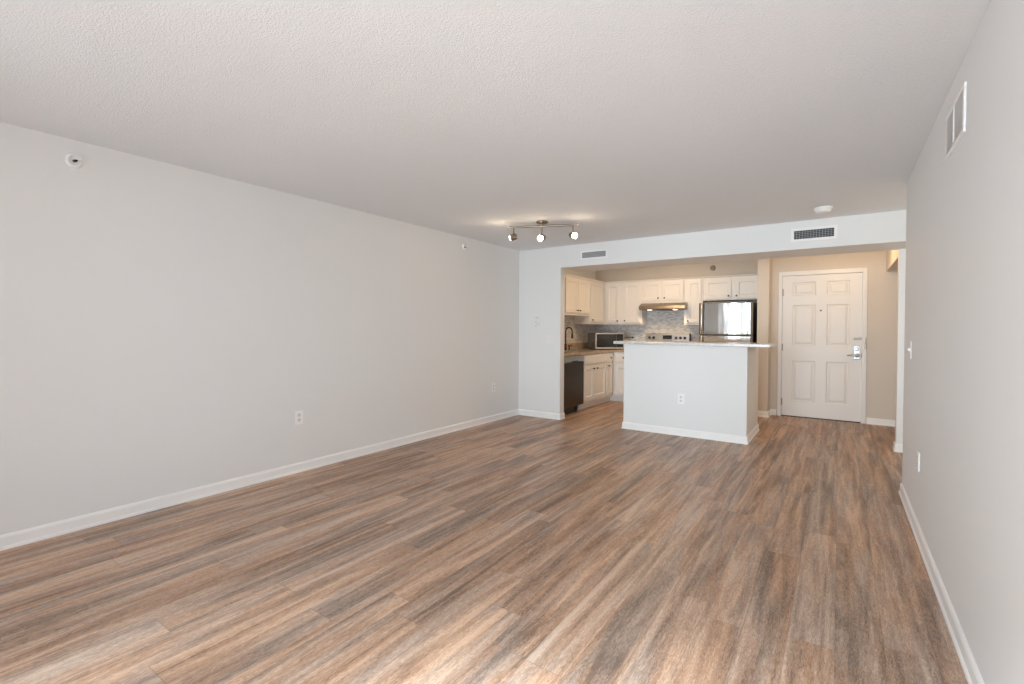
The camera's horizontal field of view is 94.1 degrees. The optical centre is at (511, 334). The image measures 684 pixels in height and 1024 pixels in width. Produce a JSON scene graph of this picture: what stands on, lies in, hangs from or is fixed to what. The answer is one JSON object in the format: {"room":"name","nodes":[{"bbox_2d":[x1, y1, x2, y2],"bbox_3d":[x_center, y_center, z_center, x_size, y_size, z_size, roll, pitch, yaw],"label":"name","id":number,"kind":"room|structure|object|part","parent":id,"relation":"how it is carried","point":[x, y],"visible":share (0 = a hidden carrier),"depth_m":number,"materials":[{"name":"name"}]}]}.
{"room":"empty living room","nodes":[
{"label":"empty living room","id":0,"kind":"room"},
{"bbox_2d":[0,122,595,534],"bbox_3d":[-1.279,-0.011,4.917,0.120,2.342,10.096,1,1,34],"label":"wall","id":1,"kind":"structure","parent":0,"point":[165,328],"depth_m":3.43,"materials":[{"name":"white paint"}]},
{"bbox_2d":[65,153,82,167],"bbox_3d":[-2.589,-1.038,2.826,0.066,0.084,0.084,1,1,34],"label":"sprinkler","id":2,"kind":"object","parent":1,"relation":"attached to","point":[73,160],"visible":1,"depth_m":2.82,"materials":[{"name":"white plastic"}]},
{"bbox_2d":[0,409,518,550],"bbox_3d":[-1.961,1.129,3.826,0.019,0.082,7.268,1,1,34],"label":"baseboard","id":3,"kind":"structure","parent":1,"relation":"attached to","point":[42,532],"depth_m":3.44,"materials":[{"name":"white paint"}]},
{"bbox_2d":[295,410,302,424],"bbox_3d":[-1.809,0.703,4.047,0.008,0.118,0.073,1,1,34],"label":"wall outlet","id":4,"kind":"object","parent":1,"relation":"attached to","point":[298,414],"visible":1,"depth_m":4.05,"materials":[{"name":"white plastic"}]},
{"bbox_2d":[462,244,468,249],"bbox_3d":[-0.558,-1.069,5.781,0.066,0.072,0.072,1,1,34],"label":"sprinkler","id":5,"kind":"object","parent":1,"relation":"attached to","point":[464,246],"visible":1,"depth_m":5.77,"materials":[{"name":"white plastic"}]},
{"bbox_2d":[564,342,587,349],"bbox_3d":[0.877,0.201,7.932,0.020,0.107,2.443,1,1,34],"label":"trim","id":6,"kind":"structure","parent":1,"relation":"attached to","point":[574,345],"depth_m":8.30,"materials":[{"name":"brown stone"}]},
{"bbox_2d":[564,274,590,315],"bbox_3d":[0.949,-0.624,7.729,0.347,0.625,0.912,1,1,34],"label":"upper cabinet","id":7,"kind":"object","parent":1,"relation":"attached to","point":[577,289],"visible":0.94,"depth_m":7.62,"materials":[{"name":"white paint"}]},
{"bbox_3d":[0.938,-0.613,7.477,0.019,0.537,0.418,1,1,34],"label":"door","id":8,"kind":"part","parent":7,"relation":"part of","materials":[{"name":"white paint"}]},
{"bbox_3d":[1.060,-0.920,7.649,0.040,0.030,0.912,1,1,34],"label":"moulding","id":9,"kind":"part","parent":7,"relation":"part of","materials":[{"name":"white paint"}]},
{"bbox_3d":[1.180,-0.616,7.829,0.019,0.537,0.420,1,1,34],"label":"door","id":10,"kind":"part","parent":7,"relation":"part of","materials":[{"name":"white paint"}]},
{"bbox_2d":[564,316,594,343],"bbox_3d":[0.870,-0.085,7.936,0.002,0.465,2.446,1,1,34],"label":"backsplash","id":11,"kind":"structure","parent":1,"relation":"attached to","point":[580,331],"depth_m":8.30,"materials":[{"name":"tile"}]},
{"bbox_2d":[574,279,604,324],"bbox_3d":[1.458,-0.563,8.472,0.347,0.760,0.883,1,1,34],"label":"upper cabinet","id":12,"kind":"object","parent":1,"relation":"attached to","point":[596,316],"visible":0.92,"depth_m":8.21,"materials":[{"name":"white paint"}]},
{"bbox_3d":[1.481,-0.554,8.268,0.019,0.670,0.517,1,1,34],"label":"door","id":13,"kind":"part","parent":12,"relation":"part of","materials":[{"name":"white paint"}]},
{"bbox_3d":[1.570,-0.927,8.391,0.040,0.030,0.883,1,1,34],"label":"moulding","id":14,"kind":"part","parent":12,"relation":"part of","materials":[{"name":"white paint"}]},
{"bbox_2d":[0,400,967,683],"bbox_3d":[1.030,1.243,3.342,5.899,0.100,10.256,1,1,34],"label":"floor","id":15,"kind":"structure","parent":0,"point":[582,547],"depth_m":2.38,"materials":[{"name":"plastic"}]},
{"bbox_2d":[564,355,583,414],"bbox_3d":[0.670,0.721,7.075,0.588,0.843,0.598,1,1,34],"label":"dishwasher","id":16,"kind":"object","parent":15,"relation":"on","point":[573,365],"visible":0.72,"depth_m":6.89,"materials":[{"name":"black metal"}]},
{"bbox_3d":[0.803,1.092,6.903,0.020,0.107,0.440,1,1,34],"label":"toe panel","id":17,"kind":"part","parent":16,"relation":"part of","materials":[{"name":"black plastic"}]},
{"bbox_3d":[0.890,0.351,6.920,0.055,0.086,0.598,1,1,34],"label":"control panel","id":18,"kind":"part","parent":16,"relation":"part of","materials":[{"name":"silver metal"}]},
{"bbox_2d":[578,353,605,409],"bbox_3d":[1.079,0.714,7.682,0.646,0.845,0.832,1,1,34],"label":"base cabinet","id":19,"kind":"object","parent":15,"relation":"on","point":[594,387],"visible":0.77,"depth_m":7.49,"materials":[{"name":"white paint"}]},
{"bbox_3d":[1.180,0.745,7.329,0.019,0.515,0.340,1,1,34],"label":"door","id":20,"kind":"part","parent":19,"relation":"part of","materials":[{"name":"white paint"}]},
{"bbox_2d":[564,348,623,355],"bbox_3d":[1.277,0.275,7.661,0.986,0.030,2.438,1,1,34],"label":"countertop","id":21,"kind":"structure","parent":19,"relation":"on","point":[601,350],"depth_m":7.58,"materials":[{"name":"brown stone"}]},
{"bbox_2d":[564,327,572,349],"bbox_3d":[0.923,0.064,7.764,0.152,0.387,0.118,0,1,10],"label":"kitchen faucet","id":22,"kind":"object","parent":21,"relation":"on","point":[565,345],"visible":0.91,"depth_m":7.79,"materials":[{"name":"brown metal"}]},
{"bbox_3d":[0.927,0.019,7.758,0.156,0.297,0.022,1,1,45],"label":"spout","id":23,"kind":"part","parent":22,"relation":"part of","materials":[{"name":"brown metal"}]},
{"bbox_2d":[564,350,599,351],"bbox_3d":[1.077,0.337,7.648,0.416,0.164,0.656,1,1,34],"label":"sink","id":24,"kind":"object","parent":21,"relation":"in","point":[564,350],"visible":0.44,"depth_m":7.84,"materials":[{"name":"silver metal"}]},
{"bbox_2d":[570,350,594,351],"bbox_3d":[1.077,0.339,7.648,0.376,0.160,0.616,1,1,34],"label":"basin","id":25,"kind":"object","parent":24,"relation":"in","point":[570,350],"depth_m":7.90,"materials":[{"name":"beige metal"}]},
{"bbox_2d":[588,333,623,349],"bbox_3d":[1.621,0.112,8.256,0.512,0.285,0.400,0,1,-11],"label":"microwave oven","id":26,"kind":"object","parent":21,"relation":"on","point":[596,341],"visible":0.94,"depth_m":8.07,"materials":[{"name":"grey metal"}]},
{"bbox_3d":[1.834,0.101,8.095,0.121,0.219,0.004,0,1,-11],"label":"control panel","id":27,"kind":"part","parent":26,"relation":"part of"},
{"bbox_3d":[1.313,0.381,7.515,0.019,0.138,0.803,1,1,34],"label":"false drawer","id":28,"kind":"part","parent":19,"relation":"part of","materials":[{"name":"white paint"}]},
{"bbox_3d":[1.411,0.742,7.665,0.019,0.515,0.450,1,1,34],"label":"door","id":29,"kind":"part","parent":19,"relation":"part of","materials":[{"name":"white paint"}]},
{"bbox_2d":[601,352,612,402],"bbox_3d":[1.423,0.710,8.182,0.646,0.845,0.376,1,1,34],"label":"base cabinet","id":30,"kind":"object","parent":15,"relation":"on","point":[609,355],"visible":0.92,"depth_m":7.99,"materials":[{"name":"white paint"}]},
{"bbox_3d":[1.634,0.377,7.982,0.019,0.138,0.246,1,1,34],"label":"drawer","id":31,"kind":"part","parent":30,"relation":"part of","materials":[{"name":"white paint"}]},
{"bbox_3d":[1.632,0.739,7.986,0.019,0.515,0.246,1,1,34],"label":"door","id":32,"kind":"part","parent":30,"relation":"part of","materials":[{"name":"white paint"}]},
{"bbox_2d":[610,352,623,401],"bbox_3d":[1.986,0.712,8.270,0.453,0.845,0.637,1,1,34],"label":"base cabinet","id":33,"kind":"object","parent":15,"relation":"on","point":[618,357],"visible":0.47,"depth_m":8.06,"materials":[{"name":"white paint"}]},
{"bbox_3d":[1.880,0.755,8.004,0.295,0.485,0.019,1,1,34],"label":"door","id":34,"kind":"part","parent":33,"relation":"part of","materials":[{"name":"white paint"}]},
{"bbox_3d":[1.882,0.385,7.999,0.295,0.148,0.019,1,1,34],"label":"drawer","id":35,"kind":"part","parent":33,"relation":"part of","materials":[{"name":"white paint"}]},
{"bbox_2d":[646,333,690,340],"bbox_3d":[2.478,0.547,7.870,0.744,1.130,0.706,1,1,34],"label":"electric range","id":36,"kind":"object","parent":15,"relation":"on","point":[649,336],"visible":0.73,"depth_m":8.11,"materials":[{"name":"grey metal"}]},
{"bbox_2d":[621,344,758,444],"bbox_3d":[2.199,0.643,5.870,1.425,1.046,0.896,1,1,34],"label":"kitchen island","id":37,"kind":"object","parent":15,"relation":"on","point":[718,384],"visible":0.84,"depth_m":5.47,"materials":[{"name":"white paint"}]},
{"bbox_2d":[678,394,683,403],"bbox_3d":[1.955,0.744,5.513,0.073,0.118,0.008,1,1,34],"label":"wall outlet","id":38,"kind":"object","parent":37,"relation":"attached to","point":[680,396],"visible":1,"depth_m":5.51,"materials":[{"name":"white plastic"}]},
{"bbox_3d":[2.196,1.125,5.876,1.425,0.082,0.896,1,1,34],"label":"baseboard","id":39,"kind":"part","parent":37,"relation":"part of","materials":[{"name":"white paint"}]},
{"bbox_2d":[613,340,775,347],"bbox_3d":[2.154,0.104,5.716,1.730,0.034,0.620,1,1,34],"label":"island countertop","id":40,"kind":"structure","parent":37,"relation":"on","point":[683,343],"depth_m":5.49,"materials":[{"name":"stone"}]},
{"bbox_2d":[699,300,756,342],"bbox_3d":[3.312,0.321,7.275,0.740,1.643,0.743,1,1,34],"label":"refrigerator","id":41,"kind":"object","parent":15,"relation":"on","point":[718,321],"visible":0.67,"depth_m":7.00,"materials":[{"name":"silver metal"}]},
{"bbox_3d":[2.842,-0.244,7.216,0.016,0.462,0.003,1,1,34],"label":"edge trim","id":42,"kind":"part","parent":41,"relation":"part of","materials":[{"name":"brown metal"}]},
{"bbox_3d":[2.860,-0.242,7.171,0.026,0.471,0.069,1,1,34],"label":"handle","id":43,"kind":"part","parent":41,"relation":"part of","materials":[{"name":"silver metal"}]},
{"bbox_3d":[3.152,0.538,7.049,0.738,1.056,0.060,1,1,34],"label":"door","id":44,"kind":"part","parent":41,"relation":"part of","materials":[{"name":"silver metal"}]},
{"bbox_3d":[3.438,-0.236,6.825,0.032,0.474,0.032,1,1,34],"label":"edge trim","id":45,"kind":"part","parent":41,"relation":"part of","materials":[{"name":"silver metal"}]},
{"bbox_2d":[0,0,990,250],"bbox_3d":[1.043,-1.199,3.311,5.899,0.100,10.256,1,1,34],"label":"ceiling","id":46,"kind":"structure","parent":0,"point":[615,120],"depth_m":2.30,"materials":[{"name":"white paint"}]},
{"bbox_2d":[509,220,577,241],"bbox_3d":[0.322,-1.067,4.937,0.722,0.215,0.124,0,1,12],"label":"track light","id":47,"kind":"object","parent":46,"relation":"attached to","point":[573,235],"visible":1,"depth_m":4.92,"materials":[{"name":"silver metal"}]},
{"bbox_3d":[0.015,-1.020,5.001,0.089,0.079,0.072,0,1,-6],"label":"lamp shade","id":48,"kind":"part","parent":47,"relation":"part of","materials":[{"name":"brown metal"}]},
{"bbox_3d":[0.310,-1.000,4.937,0.072,0.081,0.090,1,1,31],"label":"lamp shade","id":49,"kind":"part","parent":47,"relation":"part of","materials":[{"name":"white glass"}]},
{"bbox_3d":[0.627,-1.015,4.873,0.071,0.082,0.091,0,1,-18],"label":"lamp shade","id":50,"kind":"part","parent":47,"relation":"part of","materials":[{"name":"white glass"}]},
{"bbox_2d":[814,206,832,213],"bbox_3d":[2.824,-1.129,4.322,0.144,0.046,0.144,1,1,34],"label":"smoke detector","id":51,"kind":"object","parent":46,"relation":"attached to","point":[822,209],"visible":1,"depth_m":4.28,"materials":[{"name":"white plastic"}]},
{"bbox_2d":[518,246,564,413],"bbox_3d":[0.408,-0.025,6.672,0.674,2.342,0.121,1,1,34],"label":"wall","id":52,"kind":"structure","parent":0,"point":[541,274],"depth_m":6.59,"materials":[{"name":"white paint"}]},
{"bbox_2d":[535,315,539,326],"bbox_3d":[0.350,-0.192,6.628,0.080,0.170,0.015,1,1,34],"label":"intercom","id":53,"kind":"object","parent":52,"relation":"attached to","point":[537,317],"visible":1,"depth_m":6.62,"materials":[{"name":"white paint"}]},
{"bbox_2d":[518,409,564,419],"bbox_3d":[0.405,1.105,6.673,0.693,0.082,0.140,1,1,34],"label":"baseboard","id":54,"kind":"structure","parent":52,"relation":"attached to","point":[556,416],"depth_m":6.58,"materials":[{"name":"white paint"}]},
{"bbox_2d":[596,260,757,394],"bbox_3d":[2.815,-0.031,8.156,2.959,2.342,0.120,1,1,34],"label":"wall","id":55,"kind":"structure","parent":0,"point":[746,266],"depth_m":8.04,"materials":[{"name":"beige paint"}]},
{"bbox_2d":[604,280,646,324],"bbox_3d":[2.000,-0.560,8.425,0.692,0.760,0.347,1,1,34],"label":"upper cabinet","id":56,"kind":"object","parent":55,"relation":"attached to","point":[622,299],"visible":0.98,"depth_m":8.29,"materials":[{"name":"white paint"}]},
{"bbox_3d":[1.781,-0.550,8.412,0.246,0.678,0.019,1,1,34],"label":"door","id":57,"kind":"part","parent":56,"relation":"part of","materials":[{"name":"white paint"}]},
{"bbox_3d":[1.926,-0.924,8.310,0.692,0.030,0.040,1,1,34],"label":"moulding","id":58,"kind":"part","parent":56,"relation":"part of","materials":[{"name":"white paint"}]},
{"bbox_3d":[2.068,-0.546,8.215,0.298,0.678,0.019,1,1,34],"label":"door","id":59,"kind":"part","parent":56,"relation":"part of","materials":[{"name":"white paint"}]},
{"bbox_2d":[595,302,708,341],"bbox_3d":[2.395,-0.154,8.370,2.017,0.822,0.002,1,1,34],"label":"backsplash","id":60,"kind":"structure","parent":55,"relation":"attached to","point":[664,322],"depth_m":8.27,"materials":[{"name":"tile"}]},
{"bbox_2d":[639,302,686,310],"bbox_3d":[2.563,-0.464,7.955,0.748,0.122,0.484,1,1,34],"label":"range hood","id":61,"kind":"object","parent":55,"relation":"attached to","point":[647,306],"visible":0.96,"depth_m":7.78,"materials":[{"name":"silver metal"}]},
{"bbox_2d":[642,277,683,303],"bbox_3d":[2.575,-0.730,8.028,0.700,0.404,0.347,1,1,34],"label":"upper cabinet","id":62,"kind":"object","parent":55,"relation":"attached to","point":[667,290],"visible":0.94,"depth_m":7.90,"materials":[{"name":"white paint"}]},
{"bbox_3d":[2.352,-0.727,8.018,0.320,0.308,0.019,1,1,34],"label":"door","id":63,"kind":"part","parent":62,"relation":"part of","materials":[{"name":"white paint"}]},
{"bbox_3d":[2.500,-0.915,7.915,0.700,0.030,0.040,1,1,34],"label":"moulding","id":64,"kind":"part","parent":62,"relation":"part of","materials":[{"name":"white paint"}]},
{"bbox_3d":[2.639,-0.722,7.821,0.340,0.308,0.019,1,1,34],"label":"door","id":65,"kind":"part","parent":62,"relation":"part of","materials":[{"name":"white paint"}]},
{"bbox_2d":[684,276,706,324],"bbox_3d":[2.983,-0.543,7.749,0.288,0.765,0.347,1,1,34],"label":"upper cabinet","id":66,"kind":"object","parent":55,"relation":"attached to","point":[693,286],"visible":0.88,"depth_m":7.64,"materials":[{"name":"white paint"}]},
{"bbox_3d":[2.910,-0.910,7.634,0.288,0.030,0.040,1,1,34],"label":"moulding","id":67,"kind":"part","parent":66,"relation":"part of","materials":[{"name":"white paint"}]},
{"bbox_3d":[2.913,-0.533,7.634,0.222,0.678,0.019,1,1,34],"label":"door","id":68,"kind":"part","parent":66,"relation":"part of","materials":[{"name":"white paint"}]},
{"bbox_2d":[703,273,757,301],"bbox_3d":[3.442,-0.728,7.432,0.815,0.382,0.347,1,1,34],"label":"upper cabinet","id":69,"kind":"object","parent":55,"relation":"attached to","point":[740,287],"visible":0.91,"depth_m":7.33,"materials":[{"name":"white paint"}]},
{"bbox_3d":[3.212,-0.710,7.428,0.382,0.300,0.019,1,1,34],"label":"door","id":70,"kind":"part","parent":69,"relation":"part of","materials":[{"name":"white paint"}]},
{"bbox_3d":[3.367,-0.903,7.320,0.815,0.030,0.040,1,1,34],"label":"moulding","id":71,"kind":"part","parent":69,"relation":"part of","materials":[{"name":"white paint"}]},
{"bbox_3d":[3.549,-0.705,7.196,0.320,0.300,0.019,1,1,34],"label":"door","id":72,"kind":"part","parent":69,"relation":"part of","materials":[{"name":"white paint"}]},
{"bbox_2d":[757,259,771,411],"bbox_3d":[3.742,-0.011,7.021,0.146,2.342,0.701,1,1,34],"label":"wall partition","id":73,"kind":"structure","parent":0,"point":[764,265],"depth_m":6.73,"materials":[{"name":"beige paint"}]},
{"bbox_2d":[758,409,775,417],"bbox_3d":[3.633,1.121,6.833,0.245,0.082,0.288,1,1,34],"label":"baseboard","id":74,"kind":"structure","parent":73,"relation":"attached to","point":[770,412],"depth_m":6.75,"materials":[{"name":"white paint"}]},
{"bbox_2d":[770,251,897,419],"bbox_3d":[4.836,0.005,6.243,2.540,2.342,0.120,1,1,34],"label":"wall","id":75,"kind":"structure","parent":0,"point":[882,285],"depth_m":6.24,"materials":[{"name":"beige paint"}]},
{"bbox_2d":[777,267,867,423],"bbox_3d":[4.270,0.138,6.591,1.025,2.062,0.190,1,1,34],"label":"door","id":76,"kind":"structure","parent":75,"relation":"in","point":[822,314],"depth_m":6.56,"materials":[{"name":"white paint"}]},
{"bbox_3d":[4.589,0.240,6.342,0.070,0.177,0.012,1,1,34],"label":"lock plate","id":77,"kind":"part","parent":76,"relation":"part of","materials":[{"name":"silver metal"}]},
{"bbox_2d":[866,418,894,426],"bbox_3d":[5.255,1.142,5.881,1.413,0.082,0.019,1,1,34],"label":"baseboard","id":78,"kind":"structure","parent":75,"relation":"attached to","point":[874,421],"depth_m":6.20,"materials":[{"name":"white paint"}]},
{"bbox_2d":[886,250,897,271],"bbox_3d":[4.464,-0.983,5.504,0.120,0.352,1.504,1,1,34],"label":"beam hallway","id":79,"kind":"structure","parent":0,"point":[891,255],"depth_m":5.65,"materials":[{"name":"beige paint"}]},
{"bbox_2d":[895,249,905,443],"bbox_3d":[4.456,0.025,4.534,1.230,2.342,0.120,1,1,34],"label":"wall","id":80,"kind":"structure","parent":0,"point":[901,252],"depth_m":4.82,"materials":[{"name":"white paint"}]},
{"bbox_2d":[561,210,906,271],"bbox_3d":[2.807,-1.022,5.287,4.825,0.286,0.571,1,1,34],"label":"header","id":81,"kind":"object","parent":80,"relation":"attached to","point":[883,231],"visible":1,"depth_m":5.20,"materials":[{"name":"white paint"}]},
{"bbox_2d":[581,249,606,259],"bbox_3d":[1.053,-1.036,6.140,0.370,0.112,0.010,1,1,34],"label":"air vent","id":82,"kind":"object","parent":81,"relation":"attached to","point":[602,253],"visible":1,"depth_m":6.14,"materials":[{"name":"white plastic"}]},
{"bbox_2d":[791,225,836,241],"bbox_3d":[3.029,-1.015,4.782,0.392,0.136,0.010,1,1,34],"label":"air vent","id":83,"kind":"object","parent":81,"relation":"attached to","point":[829,231],"visible":1,"depth_m":4.78,"materials":[{"name":"white plastic"}]},
{"bbox_2d":[892,441,902,452],"bbox_3d":[4.442,1.155,4.554,1.249,0.082,0.158,1,1,34],"label":"baseboard","id":84,"kind":"structure","parent":80,"relation":"attached to","point":[896,447],"depth_m":4.83,"materials":[{"name":"white paint"}]},
{"bbox_2d":[902,0,1023,683],"bbox_3d":[1.242,0.053,0.981,0.130,2.342,6.223,1,1,34],"label":"wall","id":85,"kind":"structure","parent":0,"point":[963,402],"depth_m":1.70,"materials":[{"name":"white paint"}]},
{"bbox_2d":[907,341,911,358],"bbox_3d":[2.711,0.104,3.251,0.020,0.118,0.073,1,1,34],"label":"light switch","id":86,"kind":"object","parent":85,"relation":"attached to","point":[910,342],"visible":1,"depth_m":3.22,"materials":[{"name":"white plastic"}]},
{"bbox_3d":[2.717,0.104,3.247,0.006,0.118,0.073,1,1,34],"label":"plate","id":87,"kind":"part","parent":86,"relation":"part of","materials":[{"name":"white plastic"}]},
{"bbox_2d":[917,450,919,471],"bbox_3d":[2.444,0.758,2.866,0.008,0.118,0.073,1,1,34],"label":"wall outlet","id":88,"kind":"object","parent":85,"relation":"attached to","point":[918,452],"visible":1,"depth_m":2.84,"materials":[{"name":"white plastic"}]},
{"bbox_2d":[898,483,984,683],"bbox_3d":[1.234,1.183,1.008,0.149,0.082,6.242,1,1,34],"label":"baseboard","id":89,"kind":"structure","parent":85,"relation":"attached to","point":[972,673],"depth_m":2.06,"materials":[{"name":"white paint"}]},
{"bbox_2d":[945,81,966,159],"bbox_3d":[1.905,-0.907,2.050,0.011,0.200,0.390,1,1,34],"label":"air vent","id":90,"kind":"object","parent":85,"relation":"in","point":[956,117],"visible":1,"depth_m":2.01,"materials":[{"name":"white plastic"}]}
]}

